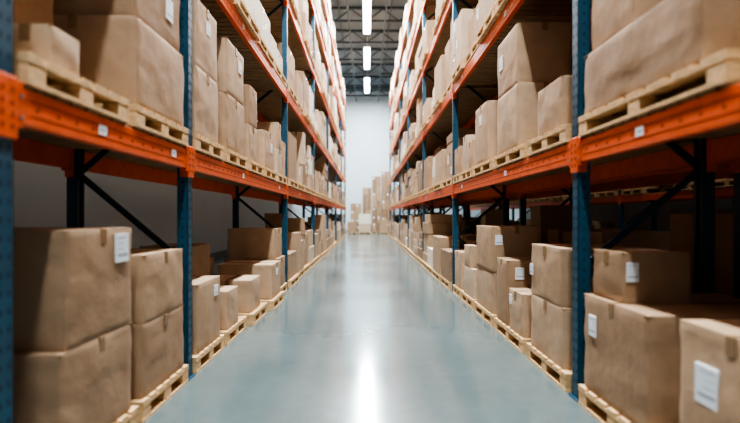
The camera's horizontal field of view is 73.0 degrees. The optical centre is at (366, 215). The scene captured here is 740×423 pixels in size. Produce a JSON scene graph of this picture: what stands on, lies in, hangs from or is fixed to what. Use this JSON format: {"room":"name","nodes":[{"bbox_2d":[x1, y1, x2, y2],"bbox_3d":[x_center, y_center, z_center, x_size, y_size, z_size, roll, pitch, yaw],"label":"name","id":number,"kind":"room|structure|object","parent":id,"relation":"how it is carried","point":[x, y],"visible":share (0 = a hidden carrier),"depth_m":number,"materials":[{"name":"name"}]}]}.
{"room":"warehouse","nodes":[
{"label":"warehouse","id":0,"kind":"room"},
{"bbox_2d":[13,120,309,252],"bbox_3d":[-4.900,-4.550,16.500,0.200,11.800,51.000,0,0,0],"label":"wall","id":1,"kind":"structure","parent":0,"point":[39,191],"depth_m":10.28,"materials":[{"name":"grey paint"}]},
{"bbox_2d":[210,250,226,258],"bbox_3d":[-4.790,1.250,16.490,0.020,0.200,50.980,0,0,0],"label":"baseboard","id":2,"kind":"structure","parent":1,"relation":"attached to","point":[223,253],"depth_m":16.15,"materials":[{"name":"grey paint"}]},
{"bbox_2d":[330,0,408,91],"bbox_3d":[2.850,-10.550,16.600,15.700,0.200,51.200,0,0,0],"label":"ceiling","id":3,"kind":"structure","parent":0,"point":[398,14],"depth_m":29.11,"materials":[{"name":"grey metal"}]},
{"bbox_2d":[363,0,370,33],"bbox_3d":[0.000,-9.998,24.200,0.400,0.896,4.100,0,0,0],"label":"lamp","id":4,"kind":"object","parent":3,"relation":"hanging from","point":[366,3],"visible":1,"depth_m":24.06,"materials":[{"name":"grey plastic"}]},
{"bbox_2d":[363,46,370,68],"bbox_3d":[0.000,-9.998,30.500,0.400,0.896,4.100,0,0,0],"label":"lamp","id":5,"kind":"object","parent":3,"relation":"hanging from","point":[366,48],"visible":0.96,"depth_m":30.03,"materials":[{"name":"grey plastic"}]},
{"bbox_2d":[364,77,369,92],"bbox_3d":[0.000,-9.998,36.800,0.400,0.896,4.100,0,0,0],"label":"lamp","id":6,"kind":"object","parent":3,"relation":"hanging from","point":[366,79],"visible":0.9,"depth_m":36.50,"materials":[{"name":"grey plastic"}]},
{"bbox_2d":[331,0,404,101],"bbox_3d":[2.842,-10.020,16.500,15.315,0.860,51.000,0,0,0],"label":"framework","id":7,"kind":"object","parent":3,"relation":"attached to","point":[348,8],"visible":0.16,"depth_m":29.33,"materials":[{"name":"grey metal"}]},
{"bbox_2d":[144,232,599,422],"bbox_3d":[2.850,1.450,16.600,15.700,0.200,51.200,0,0,0],"label":"floor","id":8,"kind":"structure","parent":0,"point":[367,334],"depth_m":4.54,"materials":[{"name":"concrete"}]},
{"bbox_2d":[115,406,138,422],"bbox_3d":[-1.965,1.280,2.730,1.020,0.140,0.920,0,0,0],"label":"wooden pallet","id":9,"kind":"object","parent":8,"relation":"on","point":[131,416],"visible":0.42,"depth_m":3.09,"materials":[{"name":"brown wood"}]},
{"bbox_2d":[13,322,132,422],"bbox_3d":[-1.913,0.940,2.779,0.894,0.540,0.772,0,0,0],"label":"cardboard box","id":10,"kind":"object","parent":9,"relation":"on","point":[90,382],"visible":0.74,"depth_m":2.55,"materials":[{"name":"brown cardboard"}]},
{"bbox_2d":[13,227,131,351],"bbox_3d":[-1.893,0.370,2.799,0.856,0.600,0.712,0,0,0],"label":"cardboard box","id":11,"kind":"object","parent":10,"relation":"on","point":[72,285],"visible":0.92,"depth_m":2.49,"materials":[{"name":"brown cardboard"}]},
{"bbox_2d":[131,364,188,422],"bbox_3d":[-1.965,1.280,3.665,1.020,0.140,0.830,0,0,0],"label":"wooden pallet","id":12,"kind":"object","parent":8,"relation":"on","point":[157,398],"visible":0.3,"depth_m":3.58,"materials":[{"name":"brown wood"}]},
{"bbox_2d":[130,305,183,399],"bbox_3d":[-1.900,0.965,3.670,0.862,0.490,0.771,0,0,0],"label":"cardboard box","id":13,"kind":"object","parent":12,"relation":"on","point":[157,350],"visible":0.35,"depth_m":3.49,"materials":[{"name":"brown cardboard"}]},
{"bbox_2d":[130,248,182,324],"bbox_3d":[-1.875,0.490,3.670,0.814,0.460,0.731,0,0,0],"label":"cardboard box","id":14,"kind":"object","parent":13,"relation":"on","point":[156,274],"visible":0.45,"depth_m":3.51,"materials":[{"name":"brown cardboard"}]},
{"bbox_2d":[0,0,345,422],"bbox_3d":[-1.975,-3.400,15.697,1.040,9.500,37.815,0,0,0],"label":"rack","id":15,"kind":"object","parent":8,"relation":"on","point":[37,126],"visible":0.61,"depth_m":4.16,"materials":[{"name":"orange metal"}]},
{"bbox_2d":[13,51,128,122],"bbox_3d":[-1.965,-0.640,2.605,1.020,0.140,0.910,0,0,0],"label":"wooden pallet","id":16,"kind":"object","parent":15,"relation":"on","point":[29,68],"visible":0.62,"depth_m":2.50,"materials":[{"name":"brown wood"}]},
{"bbox_2d":[13,23,79,76],"bbox_3d":[-1.616,-0.810,2.490,0.248,0.200,0.271,0,0,0],"label":"cardboard box","id":17,"kind":"object","parent":16,"relation":"on","point":[46,41],"visible":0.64,"depth_m":2.37,"materials":[{"name":"brown cardboard"}]},
{"bbox_2d":[13,0,53,24],"bbox_3d":[-2.131,-1.085,2.574,0.603,0.750,0.763,0,0,0],"label":"cardboard box","id":18,"kind":"object","parent":17,"relation":"on","point":[24,11],"visible":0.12,"depth_m":2.75,"materials":[{"name":"brown cardboard"}]},
{"bbox_2d":[93,104,188,145],"bbox_3d":[-1.965,-0.640,3.620,1.020,0.140,0.920,0,0,0],"label":"wooden pallet","id":19,"kind":"object","parent":15,"relation":"on","point":[140,117],"visible":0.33,"depth_m":3.54,"materials":[{"name":"brown wood"}]},
{"bbox_2d":[53,14,183,125],"bbox_3d":[-1.885,-1.000,3.623,0.835,0.580,0.865,0,0,0],"label":"cardboard box","id":20,"kind":"object","parent":19,"relation":"on","point":[123,55],"visible":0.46,"depth_m":3.21,"materials":[{"name":"brown cardboard"}]},
{"bbox_2d":[53,0,179,51],"bbox_3d":[-1.884,-1.600,3.625,0.799,0.620,0.821,0,0,0],"label":"cardboard box","id":21,"kind":"object","parent":20,"relation":"on","point":[162,16],"visible":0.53,"depth_m":3.34,"materials":[{"name":"brown cardboard"}]},
{"bbox_2d":[169,133,223,159],"bbox_3d":[-1.965,-0.640,4.685,1.020,0.140,0.830,0,0,0],"label":"wooden pallet","id":22,"kind":"object","parent":15,"relation":"on","point":[200,143],"visible":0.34,"depth_m":4.62,"materials":[{"name":"brown wood"}]},
{"bbox_2d":[169,64,217,142],"bbox_3d":[-1.875,-1.010,4.639,0.815,0.600,0.695,0,0,0],"label":"cardboard box","id":23,"kind":"object","parent":22,"relation":"on","point":[204,88],"visible":0.3,"depth_m":4.53,"materials":[{"name":"brown cardboard"}]},
{"bbox_2d":[192,0,216,82],"bbox_3d":[-1.873,-1.610,4.634,0.817,0.600,0.644,0,0,0],"label":"cardboard box","id":24,"kind":"object","parent":23,"relation":"on","point":[204,26],"visible":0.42,"depth_m":4.53,"materials":[{"name":"brown cardboard"}]},
{"bbox_2d":[223,148,247,168],"bbox_3d":[-1.965,-0.640,5.660,1.020,0.140,0.920,0,0,0],"label":"wooden pallet","id":25,"kind":"object","parent":15,"relation":"on","point":[230,156],"visible":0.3,"depth_m":5.60,"materials":[{"name":"brown wood"}]},
{"bbox_2d":[218,91,243,155],"bbox_3d":[-1.875,-1.010,5.650,0.814,0.600,0.809,0,0,0],"label":"cardboard box","id":26,"kind":"object","parent":25,"relation":"on","point":[230,111],"visible":0.29,"depth_m":5.42,"materials":[{"name":"brown cardboard"}]},
{"bbox_2d":[216,37,243,106],"bbox_3d":[-1.874,-1.600,5.647,0.818,0.580,0.762,0,0,0],"label":"cardboard box","id":27,"kind":"object","parent":26,"relation":"on","point":[230,63],"visible":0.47,"depth_m":5.38,"materials":[{"name":"brown cardboard"}]},
{"bbox_2d":[246,159,263,175],"bbox_3d":[-1.965,-0.640,6.650,1.020,0.140,0.860,0,0,0],"label":"wooden pallet","id":28,"kind":"object","parent":15,"relation":"on","point":[253,166],"visible":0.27,"depth_m":6.59,"materials":[{"name":"brown wood"}]},
{"bbox_2d":[244,123,256,161],"bbox_3d":[-1.875,-0.935,6.503,0.811,0.450,0.507,0,0,0],"label":"cardboard box","id":29,"kind":"object","parent":28,"relation":"on","point":[250,133],"visible":0.25,"depth_m":6.33,"materials":[{"name":"brown cardboard"}]},
{"bbox_2d":[243,84,256,128],"bbox_3d":[-1.875,-1.410,6.516,0.812,0.500,0.484,0,0,0],"label":"cardboard box","id":30,"kind":"object","parent":29,"relation":"on","point":[249,93],"visible":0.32,"depth_m":6.34,"materials":[{"name":"brown cardboard"}]},
{"bbox_2d":[264,166,276,180],"bbox_3d":[-1.965,-0.640,7.620,1.020,0.140,0.920,0,0,0],"label":"wooden pallet","id":31,"kind":"object","parent":15,"relation":"on","point":[269,173],"visible":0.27,"depth_m":7.56,"materials":[{"name":"brown wood"}]},
{"bbox_2d":[257,129,273,169],"bbox_3d":[-1.873,-0.985,7.625,0.816,0.550,0.762,0,0,0],"label":"cardboard box","id":32,"kind":"object","parent":31,"relation":"on","point":[265,140],"visible":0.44,"depth_m":7.29,"materials":[{"name":"brown cardboard"}]},
{"bbox_2d":[277,173,286,184],"bbox_3d":[-1.965,-0.640,8.660,1.020,0.140,0.920,0,0,0],"label":"wooden pallet","id":33,"kind":"object","parent":15,"relation":"on","point":[281,178],"visible":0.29,"depth_m":8.60,"materials":[{"name":"brown wood"}]},
{"bbox_2d":[274,148,281,173],"bbox_3d":[-1.875,-0.920,8.449,0.811,0.420,0.412,0,0,0],"label":"cardboard box","id":34,"kind":"object","parent":33,"relation":"on","point":[277,152],"visible":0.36,"depth_m":8.27,"materials":[{"name":"brown cardboard"}]},
{"bbox_2d":[257,122,280,149],"bbox_3d":[-1.875,-1.345,8.451,0.814,0.430,0.371,0,0,0],"label":"cardboard box","id":35,"kind":"object","parent":34,"relation":"on","point":[274,128],"visible":0.34,"depth_m":8.28,"materials":[{"name":"brown cardboard"}]},
{"bbox_2d":[281,141,284,175],"bbox_3d":[-1.875,-1.010,8.885,0.812,0.600,0.402,0,0,0],"label":"cardboard box","id":36,"kind":"object","parent":33,"relation":"on","point":[282,142],"visible":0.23,"depth_m":8.80,"materials":[{"name":"brown cardboard"}]},
{"bbox_2d":[192,334,224,373],"bbox_3d":[-1.965,1.280,4.695,1.020,0.140,0.850,0,0,0],"label":"wooden pallet","id":37,"kind":"object","parent":8,"relation":"on","point":[199,361],"visible":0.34,"depth_m":4.63,"materials":[{"name":"brown wood"}]},
{"bbox_2d":[192,276,219,354],"bbox_3d":[-1.823,0.905,4.699,0.715,0.610,0.714,0,0,0],"label":"cardboard box","id":38,"kind":"object","parent":37,"relation":"on","point":[205,289],"visible":0.37,"depth_m":4.58,"materials":[{"name":"brown cardboard"}]},
{"bbox_2d":[220,316,246,345],"bbox_3d":[-1.965,1.280,5.625,1.020,0.140,0.850,0,0,0],"label":"wooden pallet","id":39,"kind":"object","parent":8,"relation":"on","point":[240,326],"visible":0.27,"depth_m":5.57,"materials":[{"name":"brown wood"}]},
{"bbox_2d":[220,286,237,329],"bbox_3d":[-1.650,1.005,5.525,0.358,0.410,0.461,0,0,0],"label":"cardboard box","id":40,"kind":"object","parent":39,"relation":"on","point":[228,294],"visible":0.41,"depth_m":5.37,"materials":[{"name":"brown cardboard"}]},
{"bbox_3d":[-2.144,0.980,5.601,0.592,0.460,0.716,0,0,0],"label":"cardboard box","id":41,"kind":"object","parent":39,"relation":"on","visible":0},
{"bbox_2d":[139,243,209,275],"bbox_3d":[-2.139,0.535,5.626,0.582,0.430,0.663,0,0,0],"label":"cardboard box","id":42,"kind":"object","parent":41,"relation":"on","point":[200,251],"visible":0.33,"depth_m":5.58,"materials":[{"name":"brown cardboard"}]},
{"bbox_2d":[238,302,266,325],"bbox_3d":[-1.905,1.280,6.575,1.020,0.140,0.850,0,0,0],"label":"wooden pallet","id":43,"kind":"object","parent":8,"relation":"on","point":[259,312],"visible":0.33,"depth_m":6.36,"materials":[{"name":"brown wood"}]},
{"bbox_2d":[210,257,213,275],"bbox_3d":[-2.246,0.880,6.500,0.356,0.660,0.611,0,0,0],"label":"cardboard box","id":44,"kind":"object","parent":43,"relation":"on","point":[211,258],"visible":0.06,"depth_m":6.68,"materials":[{"name":"brown cardboard"}]},
{"bbox_2d":[217,275,259,313],"bbox_3d":[-1.734,1.005,6.500,0.591,0.410,0.614,0,0,0],"label":"cardboard box","id":45,"kind":"object","parent":43,"relation":"on","point":[248,285],"visible":0.62,"depth_m":6.21,"materials":[{"name":"brown cardboard"}]},
{"bbox_2d":[260,291,283,310],"bbox_3d":[-1.845,1.280,7.585,1.020,0.140,0.930,0,0,0],"label":"wooden pallet","id":46,"kind":"object","parent":8,"relation":"on","point":[272,304],"visible":0.25,"depth_m":7.26,"materials":[{"name":"brown wood"}]},
{"bbox_2d":[218,260,280,298],"bbox_3d":[-1.774,0.960,7.625,0.818,0.500,0.762,0,0,0],"label":"cardboard box","id":47,"kind":"object","parent":46,"relation":"on","point":[268,270],"visible":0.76,"depth_m":7.26,"materials":[{"name":"brown cardboard"}]},
{"bbox_2d":[280,282,286,292],"bbox_3d":[-1.965,1.280,8.660,1.020,0.140,0.920,0,0,0],"label":"wooden pallet","id":48,"kind":"object","parent":8,"relation":"on","point":[283,287],"visible":0.16,"depth_m":8.92,"materials":[{"name":"brown wood"}]},
{"bbox_2d":[224,255,284,286],"bbox_3d":[-1.924,0.960,8.666,0.916,0.500,0.787,0,0,0],"label":"cardboard box","id":49,"kind":"object","parent":48,"relation":"on","point":[282,258],"visible":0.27,"depth_m":8.60,"materials":[{"name":"brown cardboard"}]},
{"bbox_2d":[227,228,281,258],"bbox_3d":[-1.925,0.460,8.649,0.811,0.500,0.712,0,0,0],"label":"cardboard box","id":50,"kind":"object","parent":49,"relation":"on","point":[243,243],"visible":1,"depth_m":8.30,"materials":[{"name":"brown cardboard"}]},
{"bbox_2d":[453,284,463,298],"bbox_3d":[2.030,1.280,8.510,1.020,0.140,0.700,0,0,0],"label":"wooden pallet","id":51,"kind":"object","parent":8,"relation":"on","point":[457,291],"visible":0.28,"depth_m":8.45,"materials":[{"name":"brown wood"}]},
{"bbox_2d":[455,250,463,289],"bbox_3d":[1.941,0.905,8.510,0.818,0.610,0.633,0,0,0],"label":"cardboard box","id":52,"kind":"object","parent":51,"relation":"on","point":[459,254],"visible":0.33,"depth_m":8.33,"materials":[{"name":"brown cardboard"}]},
{"bbox_2d":[461,291,476,309],"bbox_3d":[2.030,1.280,7.640,1.020,0.140,0.880,0,0,0],"label":"wooden pallet","id":53,"kind":"object","parent":8,"relation":"on","point":[465,298],"visible":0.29,"depth_m":7.58,"materials":[{"name":"brown wood"}]},
{"bbox_2d":[464,265,476,298],"bbox_3d":[1.790,0.995,7.625,0.513,0.430,0.765,0,0,0],"label":"cardboard box","id":54,"kind":"object","parent":53,"relation":"on","point":[470,274],"visible":0.27,"depth_m":7.44,"materials":[{"name":"brown cardboard"}]},
{"bbox_2d":[464,244,476,267],"bbox_3d":[1.747,0.615,7.725,0.429,0.330,0.465,0,0,0],"label":"cardboard box","id":55,"kind":"object","parent":54,"relation":"on","point":[470,252],"visible":0.38,"depth_m":7.51,"materials":[{"name":"brown cardboard"}]},
{"bbox_2d":[474,301,496,326],"bbox_3d":[2.030,1.280,6.585,1.020,0.140,1.030,0,0,0],"label":"wooden pallet","id":56,"kind":"object","parent":8,"relation":"on","point":[480,310],"visible":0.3,"depth_m":6.53,"materials":[{"name":"brown wood"}]},
{"bbox_2d":[477,265,496,314],"bbox_3d":[1.992,0.945,6.590,0.914,0.530,0.934,0,0,0],"label":"cardboard box","id":57,"kind":"object","parent":56,"relation":"on","point":[486,279],"visible":0.26,"depth_m":6.39,"materials":[{"name":"brown cardboard"}]},
{"bbox_2d":[476,225,540,271],"bbox_3d":[1.835,0.405,6.574,0.623,0.550,0.928,0,0,0],"label":"cardboard box","id":58,"kind":"object","parent":57,"relation":"on","point":[493,241],"visible":0.81,"depth_m":6.12,"materials":[{"name":"brown cardboard"}]},
{"bbox_2d":[494,317,530,353],"bbox_3d":[2.030,1.280,5.440,1.020,0.140,1.080,0,0,0],"label":"wooden pallet","id":59,"kind":"object","parent":8,"relation":"on","point":[512,337],"visible":0.27,"depth_m":5.34,"materials":[{"name":"brown wood"}]},
{"bbox_2d":[497,257,531,325],"bbox_3d":[1.889,0.850,5.723,0.714,0.720,0.467,0,0,0],"label":"cardboard box","id":60,"kind":"object","parent":59,"relation":"on","point":[512,272],"visible":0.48,"depth_m":5.51,"materials":[{"name":"brown cardboard"}]},
{"bbox_2d":[509,288,531,337],"bbox_3d":[1.838,0.995,5.197,0.616,0.430,0.504,0,0,0],"label":"cardboard box","id":61,"kind":"object","parent":59,"relation":"on","point":[520,310],"visible":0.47,"depth_m":5.04,"materials":[{"name":"brown cardboard"}]},
{"bbox_2d":[526,343,571,391],"bbox_3d":[2.030,1.280,4.305,1.020,0.140,0.950,0,0,0],"label":"wooden pallet","id":62,"kind":"object","parent":8,"relation":"on","point":[561,377],"visible":0.27,"depth_m":4.20,"materials":[{"name":"brown wood"}]},
{"bbox_2d":[531,293,571,369],"bbox_3d":[1.966,0.970,4.325,0.862,0.480,0.799,0,0,0],"label":"cardboard box","id":63,"kind":"object","parent":62,"relation":"on","point":[551,326],"visible":0.31,"depth_m":4.16,"materials":[{"name":"brown cardboard"}]},
{"bbox_2d":[530,244,657,307],"bbox_3d":[1.938,0.495,4.341,0.816,0.470,0.770,0,0,0],"label":"cardboard box","id":64,"kind":"object","parent":63,"relation":"on","point":[551,264],"visible":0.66,"depth_m":4.14,"materials":[{"name":"brown cardboard"}]},
{"bbox_2d":[389,0,739,401],"bbox_3d":[2.040,-3.400,16.398,1.040,9.500,36.015,0,0,0],"label":"rack","id":65,"kind":"object","parent":8,"relation":"on","point":[647,142],"visible":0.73,"depth_m":4.12,"materials":[{"name":"orange metal"}]},
{"bbox_2d":[453,173,460,183],"bbox_3d":[2.030,-0.640,8.515,1.020,0.140,0.690,0,0,0],"label":"wooden pallet","id":66,"kind":"object","parent":65,"relation":"on","point":[456,178],"visible":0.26,"depth_m":8.47,"materials":[{"name":"brown wood"}]},
{"bbox_2d":[454,145,462,174],"bbox_3d":[1.891,-0.935,8.513,0.714,0.450,0.631,0,0,0],"label":"cardboard box","id":67,"kind":"object","parent":66,"relation":"on","point":[458,166],"visible":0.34,"depth_m":8.33,"materials":[{"name":"brown cardboard"}]},
{"bbox_2d":[461,167,473,180],"bbox_3d":[2.030,-0.640,7.690,1.020,0.140,0.820,0,0,0],"label":"wooden pallet","id":68,"kind":"object","parent":65,"relation":"on","point":[466,174],"visible":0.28,"depth_m":7.63,"materials":[{"name":"brown wood"}]},
{"bbox_2d":[463,134,475,170],"bbox_3d":[1.890,-0.985,7.891,0.712,0.550,0.353,0,0,0],"label":"cardboard box","id":69,"kind":"object","parent":68,"relation":"on","point":[468,138],"visible":0.25,"depth_m":7.76,"materials":[{"name":"brown cardboard"}]},
{"bbox_2d":[468,140,475,168],"bbox_3d":[1.889,-0.910,7.500,0.714,0.400,0.371,0,0,0],"label":"cardboard box","id":70,"kind":"object","parent":68,"relation":"on","point":[471,145],"visible":0.26,"depth_m":7.37,"materials":[{"name":"brown cardboard"}]},
{"bbox_2d":[473,158,505,175],"bbox_3d":[2.030,-0.640,6.650,1.020,0.140,1.100,0,0,0],"label":"wooden pallet","id":71,"kind":"object","parent":65,"relation":"on","point":[487,165],"visible":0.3,"depth_m":6.59,"materials":[{"name":"brown wood"}]},
{"bbox_2d":[475,100,497,164],"bbox_3d":[1.940,-1.100,6.781,0.820,0.780,0.733,0,0,0],"label":"cardboard box","id":72,"kind":"object","parent":71,"relation":"on","point":[486,115],"visible":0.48,"depth_m":6.46,"materials":[{"name":"brown cardboard"}]},
{"bbox_2d":[494,143,541,168],"bbox_3d":[2.030,-0.640,5.430,1.020,0.140,1.140,0,0,0],"label":"wooden pallet","id":73,"kind":"object","parent":65,"relation":"on","point":[519,152],"visible":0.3,"depth_m":5.37,"materials":[{"name":"brown wood"}]},
{"bbox_2d":[497,82,551,154],"bbox_3d":[1.829,-1.040,5.525,0.596,0.660,0.864,0,0,0],"label":"cardboard box","id":74,"kind":"object","parent":73,"relation":"on","point":[517,109],"visible":0.45,"depth_m":5.12,"materials":[{"name":"brown cardboard"}]},
{"bbox_2d":[497,22,571,98],"bbox_3d":[1.823,-1.680,5.525,0.586,0.620,0.824,0,0,0],"label":"cardboard box","id":75,"kind":"object","parent":74,"relation":"on","point":[531,51],"visible":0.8,"depth_m":5.12,"materials":[{"name":"brown cardboard"}]},
{"bbox_2d":[527,123,693,155],"bbox_3d":[2.030,-0.640,4.295,1.020,0.140,0.930,0,0,0],"label":"wooden pallet","id":76,"kind":"object","parent":65,"relation":"on","point":[560,135],"visible":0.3,"depth_m":4.23,"materials":[{"name":"brown wood"}]},
{"bbox_2d":[538,75,612,135],"bbox_3d":[1.799,-0.920,4.299,0.489,0.420,0.613,0,0,0],"label":"cardboard box","id":77,"kind":"object","parent":76,"relation":"on","point":[555,100],"visible":0.38,"depth_m":4.13,"materials":[{"name":"brown cardboard"}]},
{"bbox_2d":[578,49,739,136],"bbox_3d":[2.030,-0.640,2.860,1.020,0.140,1.480,0,0,0],"label":"wooden pallet","id":78,"kind":"object","parent":65,"relation":"on","point":[722,67],"visible":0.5,"depth_m":2.62,"materials":[{"name":"brown wood"}]},
{"bbox_2d":[584,0,739,113],"bbox_3d":[1.788,-0.920,2.933,0.515,0.420,1.284,0,0,0],"label":"cardboard box","id":79,"kind":"object","parent":78,"relation":"on","point":[671,36],"visible":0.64,"depth_m":2.64,"materials":[{"name":"brown cardboard"}]},
{"bbox_2d":[591,0,661,50],"bbox_3d":[1.807,-1.420,3.235,0.488,0.580,0.583,0,0,0],"label":"cardboard box","id":80,"kind":"object","parent":79,"relation":"on","point":[608,17],"visible":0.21,"depth_m":3.19,"materials":[{"name":"brown cardboard"}]},
{"bbox_2d":[411,25,739,298],"bbox_3d":[3.250,-3.400,16.398,1.040,9.500,36.015,0,0,0],"label":"rack","id":81,"kind":"object","parent":8,"relation":"on","point":[730,168],"visible":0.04,"depth_m":6.55,"materials":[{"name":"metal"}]},
{"bbox_2d":[421,125,733,296],"bbox_3d":[3.242,-3.762,16.400,1.101,10.223,35.560,0,0,0],"label":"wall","id":82,"kind":"structure","parent":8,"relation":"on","point":[555,221],"depth_m":5.89,"materials":[{"name":"brown cardboard"}]},
{"bbox_2d":[470,178,733,229],"bbox_3d":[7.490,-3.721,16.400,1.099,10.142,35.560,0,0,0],"label":"box","id":83,"kind":"object","parent":8,"relation":"on","point":[728,182],"visible":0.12,"depth_m":14.24,"materials":[{"name":"brown cardboard"}]},
{"bbox_2d":[470,186,733,230],"bbox_3d":[7.500,-3.400,16.398,1.040,9.500,36.015,0,0,0],"label":"rack","id":84,"kind":"object","parent":8,"relation":"on","point":[720,192],"visible":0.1,"depth_m":13.81,"materials":[{"name":"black metal"}]},
{"bbox_2d":[578,384,630,422],"bbox_3d":[2.030,1.280,3.115,1.020,0.140,0.970,0,0,0],"label":"wooden pallet","id":85,"kind":"object","parent":8,"relation":"on","point":[602,412],"visible":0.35,"depth_m":3.35,"materials":[{"name":"brown wood"}]},
{"bbox_2d":[584,293,739,422],"bbox_3d":[2.013,0.880,3.155,0.966,0.660,0.846,0,0,0],"label":"cardboard box","id":86,"kind":"object","parent":85,"relation":"on","point":[632,364],"visible":0.77,"depth_m":2.92,"materials":[{"name":"brown cardboard"}]},
{"bbox_2d":[593,249,690,303],"bbox_3d":[1.815,0.390,3.327,0.461,0.320,0.414,0,0,-2],"label":"cardboard box","id":87,"kind":"object","parent":86,"relation":"on","point":[624,276],"visible":1,"depth_m":3.14,"materials":[{"name":"brown cardboard"}]},
{"bbox_3d":[2.030,1.280,2.050,1.020,0.140,1.000,0,0,0],"label":"wooden pallet","id":88,"kind":"object","parent":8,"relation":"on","visible":0},
{"bbox_2d":[679,319,739,422],"bbox_3d":[1.988,0.860,2.117,0.919,0.700,0.743,0,0,0],"label":"cardboard box","id":89,"kind":"object","parent":88,"relation":"on","point":[710,348],"visible":1,"depth_m":2.26,"materials":[{"name":"brown cardboard"}]},
{"bbox_2d":[310,92,480,229],"bbox_3d":[2.850,-4.550,42.100,15.700,11.800,0.200,0,0,0],"label":"wall","id":90,"kind":"structure","parent":0,"point":[367,119],"depth_m":42.00,"materials":[{"name":"white paint"}]},
{"bbox_2d":[509,186,733,230],"bbox_3d":[10.600,-4.550,16.500,0.200,11.800,51.000,0,0,0],"label":"wall","id":91,"kind":"structure","parent":0,"point":[605,212],"depth_m":18.92,"materials":[{"name":"grey paint"}]}
]}

